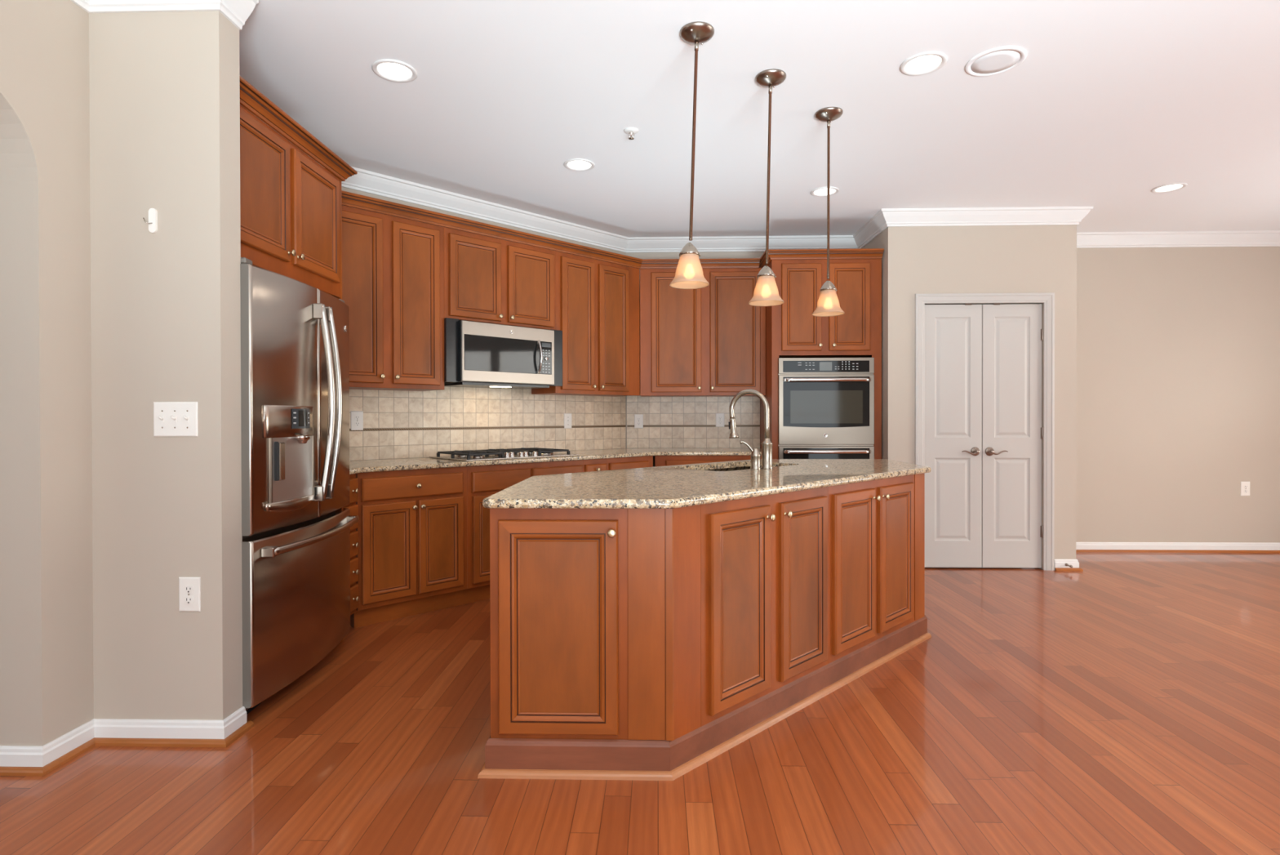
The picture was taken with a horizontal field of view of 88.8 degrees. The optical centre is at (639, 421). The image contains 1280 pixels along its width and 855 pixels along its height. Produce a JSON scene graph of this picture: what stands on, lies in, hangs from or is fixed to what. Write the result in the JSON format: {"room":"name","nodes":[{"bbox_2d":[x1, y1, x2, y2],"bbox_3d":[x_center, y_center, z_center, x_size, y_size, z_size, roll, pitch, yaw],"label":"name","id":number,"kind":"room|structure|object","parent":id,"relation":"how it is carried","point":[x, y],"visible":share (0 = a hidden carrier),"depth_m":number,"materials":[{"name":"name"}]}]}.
{"room":"kitchen","nodes":[
{"label":"kitchen","id":0,"kind":"room"},
{"bbox_2d":[0,0,242,745],"bbox_3d":[-1.939,-0.199,-0.085,0.728,2.750,5.130,0,0,2],"label":"wall","id":1,"kind":"structure","parent":0,"point":[107,119],"depth_m":2.36,"materials":[{"name":"beige paint"}]},
{"bbox_2d":[0,706,246,766],"bbox_3d":[-1.862,1.121,2.315,0.811,0.083,0.201,0,0,-21],"label":"baseboard","id":2,"kind":"structure","parent":1,"relation":"attached to","point":[10,755],"depth_m":2.35,"materials":[{"name":"white wood"}]},
{"bbox_2d":[0,720,253,776],"bbox_3d":[-1.847,1.152,2.298,0.841,0.021,0.208,0,0,-21],"label":"trim","id":3,"kind":"structure","parent":1,"relation":"attached to","point":[95,741],"depth_m":2.34,"materials":[{"name":"brown wood"}]},
{"bbox_2d":[142,208,157,233],"bbox_3d":[-1.758,-0.723,2.345,0.034,0.088,0.025,0,0,2],"label":"wall hook","id":4,"kind":"object","parent":1,"relation":"attached to","point":[153,213],"visible":1,"depth_m":2.35,"materials":[{"name":"white plastic"}]},
{"bbox_2d":[70,0,258,30],"bbox_3d":[-1.779,-1.516,-0.097,0.554,0.115,5.130,0,0,2],"label":"trim","id":5,"kind":"structure","parent":1,"relation":"attached to","point":[237,11],"depth_m":2.34,"materials":[{"name":"white wood"}]},
{"bbox_2d":[153,401,198,436],"bbox_3d":[-1.676,-0.009,2.349,0.162,0.125,0.022,0,0,2],"label":"light switch","id":6,"kind":"object","parent":1,"relation":"attached to","point":[171,419],"visible":1,"depth_m":2.35,"materials":[{"name":"white plastic"}]},
{"bbox_2d":[178,576,200,611],"bbox_3d":[-1.627,0.623,2.358,0.078,0.124,0.009,0,0,2],"label":"power outlet","id":7,"kind":"object","parent":1,"relation":"attached to","point":[189,588],"visible":1,"depth_m":2.36,"materials":[{"name":"white plastic"}]},
{"bbox_2d":[183,595,193,604],"bbox_3d":[-1.627,0.643,2.356,0.034,0.028,0.002,0,0,2],"label":"receptacle","id":8,"kind":"object","parent":7,"relation":"attached to","point":[187,599],"depth_m":2.35,"materials":[{"name":"grey plastic"}]},
{"bbox_2d":[183,585,193,592],"bbox_3d":[-1.627,0.604,2.356,0.034,0.028,0.002,0,0,2],"label":"receptacle","id":9,"kind":"object","parent":7,"relation":"attached to","point":[187,588],"depth_m":2.35,"materials":[{"name":"grey plastic"}]},
{"bbox_2d":[341,186,626,460],"bbox_3d":[-1.161,-0.230,4.893,2.850,2.750,0.100,0,0,-43],"label":"wall","id":10,"kind":"structure","parent":0,"point":[343,188],"depth_m":4.78,"materials":[{"name":"beige paint"}]},
{"bbox_2d":[342,205,444,391],"bbox_3d":[-1.637,-0.736,4.103,0.738,1.059,0.365,0,0,-43],"label":"upper cabinet","id":11,"kind":"object","parent":10,"relation":"attached to","point":[393,267],"visible":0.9,"depth_m":4.02,"materials":[{"name":"brown wood"}]},
{"bbox_2d":[349,386,626,460],"bbox_3d":[-1.070,-0.015,4.902,2.592,0.514,0.012,0,0,-43],"label":"backsplash","id":12,"kind":"structure","parent":10,"relation":"attached to","point":[397,424],"depth_m":4.78,"materials":[{"name":"tile"}]},
{"bbox_2d":[350,410,363,430],"bbox_3d":[-1.813,-0.006,4.188,0.078,0.124,0.009,0,0,-43],"label":"power outlet","id":13,"kind":"object","parent":12,"relation":"attached to","point":[357,416],"visible":1,"depth_m":4.18,"materials":[{"name":"white plastic"}]},
{"bbox_2d":[354,421,359,426],"bbox_3d":[-1.811,0.013,4.186,0.034,0.028,0.002,0,0,-43],"label":"receptacle","id":14,"kind":"object","parent":13,"relation":"attached to","point":[356,423],"depth_m":4.18,"materials":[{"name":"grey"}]},
{"bbox_2d":[354,415,359,419],"bbox_3d":[-1.811,-0.026,4.186,0.034,0.028,0.002,0,0,-43],"label":"receptacle","id":15,"kind":"object","parent":13,"relation":"attached to","point":[356,417],"depth_m":4.18,"materials":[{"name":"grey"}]},
{"bbox_2d":[564,413,571,428],"bbox_3d":[-0.585,-0.005,5.343,0.078,0.124,0.022,0,0,-44],"label":"light switch","id":16,"kind":"object","parent":12,"relation":"attached to","point":[567,416],"visible":1,"depth_m":5.34,"materials":[{"name":"white plastic"}]},
{"bbox_2d":[444,226,555,329],"bbox_3d":[-1.047,-0.974,4.661,0.889,0.591,0.365,0,0,-43],"label":"upper cabinet","id":17,"kind":"object","parent":10,"relation":"attached to","point":[487,279],"visible":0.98,"depth_m":4.51,"materials":[{"name":"brown wood"}]},
{"bbox_2d":[444,317,562,389],"bbox_3d":[-1.001,-0.460,4.651,0.934,0.432,0.439,0,0,-43],"label":"microwave","id":18,"kind":"object","parent":17,"relation":"attached to","point":[477,354],"visible":0.99,"depth_m":4.48,"materials":[{"name":"silver metal"}]},
{"bbox_2d":[444,382,549,389],"bbox_3d":[-1.035,-0.255,4.675,0.700,0.016,0.340,0,0,-43],"label":"vent hood","id":19,"kind":"object","parent":18,"relation":"attached to","point":[471,384],"depth_m":4.57,"materials":[{"name":"silver metal"}]},
{"bbox_2d":[342,191,759,268],"bbox_3d":[-0.537,-1.304,4.798,3.272,0.066,0.584,0,0,-31],"label":"crown molding","id":20,"kind":"structure","parent":17,"relation":"on","point":[348,199],"depth_m":4.58,"materials":[{"name":"brown wood"}]},
{"bbox_2d":[531,250,639,396],"bbox_3d":[-0.410,-0.745,5.266,0.866,1.059,0.365,0,0,-43],"label":"upper cabinet","id":21,"kind":"object","parent":10,"relation":"attached to","point":[597,302],"visible":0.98,"depth_m":5.14,"materials":[{"name":"brown wood"}]},
{"bbox_2d":[0,551,1279,854],"bbox_3d":[1.494,1.185,1.568,10.100,0.050,8.800,0,0,2],"label":"floor","id":22,"kind":"structure","parent":0,"point":[1124,703],"depth_m":2.21,"materials":[{"name":"brown wood"}]},
{"bbox_2d":[239,75,357,642],"bbox_3d":[-1.843,-0.083,2.989,0.657,2.482,1.005,0,0,2],"label":"tall cabinet","id":23,"kind":"object","parent":22,"relation":"on","point":[291,205],"visible":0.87,"depth_m":2.89,"materials":[{"name":"brown wood"}]},
{"bbox_2d":[240,257,358,714],"bbox_3d":[-1.720,0.267,2.924,0.736,1.782,0.925,0,0,-2],"label":"refrigerator","id":24,"kind":"object","parent":22,"relation":"on","point":[295,340],"visible":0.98,"depth_m":2.69,"materials":[{"name":"grey metal"}]},
{"bbox_2d":[342,473,359,614],"bbox_3d":[-1.835,0.719,3.527,0.632,0.872,0.160,0,0,2],"label":"base cabinet","id":25,"kind":"object","parent":22,"relation":"on","point":[353,506],"visible":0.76,"depth_m":3.53,"materials":[{"name":"brown wood"}]},
{"bbox_2d":[350,466,467,627],"bbox_3d":[-1.508,0.715,4.039,0.668,0.872,0.647,0,0,-43],"label":"base cabinet","id":26,"kind":"object","parent":22,"relation":"on","point":[411,529],"visible":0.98,"depth_m":3.80,"materials":[{"name":"brown wood"}]},
{"bbox_2d":[462,459,582,604],"bbox_3d":[-0.932,0.711,4.586,0.920,0.872,0.647,0,0,-43],"label":"base cabinet","id":27,"kind":"object","parent":22,"relation":"on","point":[483,482],"visible":0.09,"depth_m":4.14,"materials":[{"name":"brown wood"}]},
{"bbox_2d":[349,448,761,474],"bbox_3d":[-0.642,0.258,4.744,3.966,0.029,1.197,0,0,-34],"label":"countertop","id":28,"kind":"structure","parent":27,"relation":"on","point":[418,463],"depth_m":4.44,"materials":[{"name":"beige stone"}]},
{"bbox_2d":[428,447,578,461],"bbox_3d":[-0.940,0.221,4.580,0.895,0.048,0.515,0,0,-43],"label":"cooktop","id":29,"kind":"object","parent":28,"relation":"in","point":[522,452],"visible":1,"depth_m":4.44,"materials":[{"name":"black metal"}]},
{"bbox_2d":[582,457,606,471],"bbox_3d":[-0.516,0.708,4.979,0.225,0.872,0.647,0,0,-43],"label":"base cabinet","id":30,"kind":"object","parent":22,"relation":"on","point":[592,464],"visible":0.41,"depth_m":4.75,"materials":[{"name":"brown wood"}]},
{"bbox_2d":[489,504,701,740],"bbox_3d":[-0.161,0.711,2.220,0.568,0.857,0.490,0,0,-43],"label":"base cabinet","id":31,"kind":"object","parent":22,"relation":"on","point":[596,613],"visible":0.92,"depth_m":2.14,"materials":[{"name":"brown wood"}]},
{"bbox_2d":[606,455,653,470],"bbox_3d":[-0.260,0.706,5.222,0.480,0.872,0.647,0,0,-43],"label":"base cabinet","id":32,"kind":"object","parent":22,"relation":"on","point":[620,463],"visible":0.02,"depth_m":5.00,"materials":[{"name":"brown wood"}]},
{"bbox_2d":[477,614,931,780],"bbox_3d":[0.591,1.095,2.965,2.766,0.116,1.048,0,0,-28],"label":"plinth","id":33,"kind":"object","parent":22,"relation":"on","point":[504,757],"visible":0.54,"depth_m":2.16,"materials":[{"name":"brown wood"}]},
{"bbox_2d":[654,455,761,466],"bbox_3d":[0.588,0.703,5.457,0.923,0.872,0.647,0,0,2],"label":"base cabinet","id":34,"kind":"object","parent":22,"relation":"on","point":[660,460],"visible":0.02,"depth_m":5.18,"materials":[{"name":"brown wood"}]},
{"bbox_2d":[700,486,827,726],"bbox_3d":[0.360,0.707,2.684,0.826,0.857,0.529,0,0,-43],"label":"base cabinet","id":35,"kind":"object","parent":22,"relation":"on","point":[764,558],"visible":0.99,"depth_m":2.46,"materials":[{"name":"brown wood"}]},
{"bbox_2d":[759,248,884,458],"bbox_3d":[1.450,-0.104,5.427,0.915,2.482,0.662,0,0,2],"label":"tall cabinet","id":36,"kind":"object","parent":22,"relation":"on","point":[792,330],"visible":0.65,"depth_m":5.14,"materials":[{"name":"brown wood"}]},
{"bbox_2d":[777,357,874,458],"bbox_3d":[1.468,0.117,5.345,0.744,1.240,0.574,0,0,2],"label":"wall oven","id":37,"kind":"object","parent":36,"relation":"in","point":[826,405],"visible":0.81,"depth_m":5.12,"materials":[{"name":"silver metal"}]},
{"bbox_2d":[827,472,924,663],"bbox_3d":[1.172,0.701,3.455,1.412,0.857,0.529,0,0,-43],"label":"base cabinet","id":38,"kind":"object","parent":22,"relation":"on","point":[876,528],"visible":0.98,"depth_m":3.06,"materials":[{"name":"brown wood"}]},
{"bbox_2d":[482,458,931,508],"bbox_3d":[0.476,0.259,3.174,2.870,0.031,1.050,0,0,-43],"label":"countertop","id":39,"kind":"structure","parent":38,"relation":"on","point":[668,486],"depth_m":2.61,"materials":[{"name":"beige stone"}]},
{"bbox_2d":[704,466,751,471],"bbox_3d":[0.527,0.367,3.567,0.774,0.188,0.444,0,0,-43],"label":"sink","id":40,"kind":"object","parent":39,"relation":"in","point":[742,467],"visible":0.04,"depth_m":3.85,"materials":[{"name":"silver metal"}]},
{"bbox_2d":[739,440,760,469],"bbox_3d":[0.563,0.168,3.332,0.107,0.147,0.054,0,0,2],"label":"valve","id":41,"kind":"object","parent":39,"relation":"on","point":[755,455],"visible":1,"depth_m":3.31,"materials":[{"name":"silver metal"}]},
{"bbox_2d":[728,389,773,468],"bbox_3d":[0.574,0.036,3.402,0.243,0.410,0.063,0,0,30],"label":"faucet","id":42,"kind":"object","parent":39,"relation":"on","point":[766,445],"visible":1,"depth_m":3.35,"materials":[{"name":"silver metal"}]},
{"bbox_2d":[625,251,764,466],"bbox_3d":[0.943,-0.239,5.826,2.175,2.750,0.100,0,0,2],"label":"wall","id":43,"kind":"structure","parent":0,"point":[724,255],"depth_m":5.78,"materials":[{"name":"beige paint"}]},
{"bbox_2d":[626,395,759,448],"bbox_3d":[0.470,-0.003,5.783,1.174,0.474,0.012,0,0,2],"label":"backsplash","id":44,"kind":"structure","parent":43,"relation":"attached to","point":[668,422],"depth_m":5.78,"materials":[{"name":"tile"}]},
{"bbox_2d":[634,413,643,428],"bbox_3d":[-0.011,-0.002,5.789,0.078,0.124,0.009,0,0,2],"label":"power outlet","id":45,"kind":"object","parent":44,"relation":"attached to","point":[638,418],"visible":1,"depth_m":5.79,"materials":[{"name":"white plastic"}]},
{"bbox_2d":[715,413,724,426],"bbox_3d":[0.707,-0.014,5.769,0.078,0.124,0.009,0,0,2],"label":"power outlet","id":46,"kind":"object","parent":44,"relation":"attached to","point":[719,416],"visible":1,"depth_m":5.77,"materials":[{"name":"white plastic"}]},
{"bbox_2d":[640,267,765,396],"bbox_3d":[0.528,-0.749,5.589,1.046,1.059,0.365,0,0,2],"label":"upper cabinet","id":47,"kind":"object","parent":43,"relation":"attached to","point":[708,341],"visible":0.97,"depth_m":5.44,"materials":[{"name":"brown wood"}]},
{"bbox_2d":[239,0,1279,237],"bbox_3d":[1.489,-1.615,1.551,10.100,0.050,8.800,0,0,2],"label":"ceiling","id":48,"kind":"structure","parent":0,"point":[1110,103],"depth_m":3.29,"materials":[{"name":"white paint"}]},
{"bbox_2d":[371,59,417,82],"bbox_3d":[-1.114,-1.627,2.969,0.194,0.082,0.194,0,0,2],"label":"recessed light","id":49,"kind":"object","parent":48,"relation":"in","point":[392,70],"visible":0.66,"depth_m":3.02,"materials":[{"name":"white plastic"}]},
{"bbox_2d":[563,158,595,171],"bbox_3d":[-0.379,-1.635,4.075,0.194,0.082,0.194,0,0,2],"label":"recessed light","id":50,"kind":"object","parent":48,"relation":"in","point":[576,164],"visible":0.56,"depth_m":4.13,"materials":[{"name":"white plastic"}]},
{"bbox_2d":[623,127,638,139],"bbox_3d":[-0.048,-1.576,3.593,0.084,0.045,0.084,0,0,2],"label":"sprinkler","id":51,"kind":"object","parent":48,"relation":"attached to","point":[629,131],"visible":1,"depth_m":3.58,"materials":[{"name":"silver metal"}]},
{"bbox_2d":[669,22,714,288],"bbox_3d":[0.213,-1.076,2.679,0.186,1.035,0.163,0,0,2],"label":"pendant light","id":52,"kind":"object","parent":48,"relation":"hanging from","point":[689,274],"visible":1,"depth_m":2.66,"materials":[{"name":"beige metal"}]},
{"bbox_2d":[748,69,786,306],"bbox_3d":[0.591,-1.073,3.034,0.174,1.048,0.163,0,0,2],"label":"pendant light","id":53,"kind":"object","parent":48,"relation":"hanging from","point":[766,293],"visible":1,"depth_m":3.01,"materials":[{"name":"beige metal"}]},
{"bbox_2d":[810,186,839,196],"bbox_3d":[1.291,-1.642,4.566,0.194,0.082,0.194,0,0,2],"label":"recessed light","id":54,"kind":"object","parent":48,"relation":"in","point":[819,192],"visible":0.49,"depth_m":4.62,"materials":[{"name":"white plastic"}]},
{"bbox_2d":[812,106,844,316],"bbox_3d":[0.978,-1.079,3.396,0.163,1.042,0.163,0,0,2],"label":"pendant light","id":55,"kind":"object","parent":48,"relation":"hanging from","point":[828,304],"visible":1,"depth_m":3.38,"materials":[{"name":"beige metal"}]},
{"bbox_2d":[899,51,946,75],"bbox_3d":[1.265,-1.632,2.918,0.194,0.082,0.194,0,0,2],"label":"recessed light","id":56,"kind":"object","parent":48,"relation":"in","point":[925,63],"visible":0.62,"depth_m":2.97,"materials":[{"name":"white plastic"}]},
{"bbox_2d":[964,46,1026,76],"bbox_3d":[1.578,-1.595,2.903,0.242,0.007,0.242,0,0,2],"label":"ceiling speaker","id":57,"kind":"object","parent":48,"relation":"attached to","point":[998,60],"visible":1,"depth_m":2.89,"materials":[{"name":"white paint"}]},
{"bbox_2d":[970,50,1020,74],"bbox_3d":[1.578,-1.595,2.903,0.195,0.004,0.195,0,0,2],"label":"grille","id":58,"kind":"object","parent":57,"relation":"attached to","point":[988,62],"depth_m":2.90,"materials":[{"name":"white plastic"}]},
{"bbox_2d":[1151,182,1186,193],"bbox_3d":[3.648,-1.646,4.507,0.194,0.082,0.194,0,0,2],"label":"recessed light","id":59,"kind":"object","parent":48,"relation":"in","point":[1168,188],"visible":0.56,"depth_m":4.54,"materials":[{"name":"white plastic"}]},
{"bbox_2d":[311,157,1279,253],"bbox_3d":[2.107,-1.534,1.485,8.660,0.115,8.500,0,0,2],"label":"trim","id":60,"kind":"structure","parent":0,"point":[366,181],"depth_m":5.23,"materials":[{"name":"white wood"}]},
{"bbox_2d":[862,224,1076,569],"bbox_3d":[2.632,-0.240,5.410,1.425,2.750,0.800,0,0,2],"label":"wall","id":61,"kind":"structure","parent":0,"point":[993,259],"depth_m":5.01,"materials":[{"name":"beige paint"}]},
{"bbox_2d":[924,302,982,567],"bbox_3d":[2.403,0.107,5.032,0.462,2.036,0.088,0,0,2],"label":"door","id":62,"kind":"structure","parent":61,"relation":"in","point":[953,332],"depth_m":5.04,"materials":[{"name":"white paint"}]},
{"bbox_2d":[915,293,1054,570],"bbox_3d":[2.636,0.079,5.002,1.046,2.116,0.020,0,0,2],"label":"trim","id":63,"kind":"structure","parent":61,"relation":"attached to","point":[1048,299],"depth_m":4.99,"materials":[{"name":"white paint"}]},
{"bbox_2d":[982,302,1043,567],"bbox_3d":[2.871,0.106,5.019,0.462,2.036,0.088,0,0,2],"label":"door","id":64,"kind":"structure","parent":61,"relation":"in","point":[1012,335],"depth_m":5.03,"materials":[{"name":"white paint"}]},
{"bbox_2d":[1053,542,1279,570],"bbox_3d":[4.759,1.113,1.421,3.366,0.083,8.480,0,0,2],"label":"baseboard","id":65,"kind":"structure","parent":61,"relation":"attached to","point":[1079,545],"depth_m":5.65,"materials":[{"name":"white wood"}]},
{"bbox_2d":[1055,549,1279,570],"bbox_3d":[4.752,1.143,1.414,3.352,0.021,8.466,0,0,2],"label":"trim","id":66,"kind":"structure","parent":61,"relation":"attached to","point":[1077,550],"depth_m":5.63,"materials":[{"name":"brown wood"}]},
{"bbox_2d":[1075,246,1279,542],"bbox_3d":[5.003,-0.247,5.697,3.300,2.750,0.100,0,0,2],"label":"wall","id":67,"kind":"structure","parent":0,"point":[1178,348],"depth_m":5.66,"materials":[{"name":"beige paint"}]},
{"bbox_2d":[1240,481,1249,495],"bbox_3d":[5.228,0.580,5.642,0.078,0.124,0.009,0,0,2],"label":"power outlet","id":68,"kind":"object","parent":67,"relation":"attached to","point":[1245,486],"visible":1,"depth_m":5.64,"materials":[{"name":"white plastic"}]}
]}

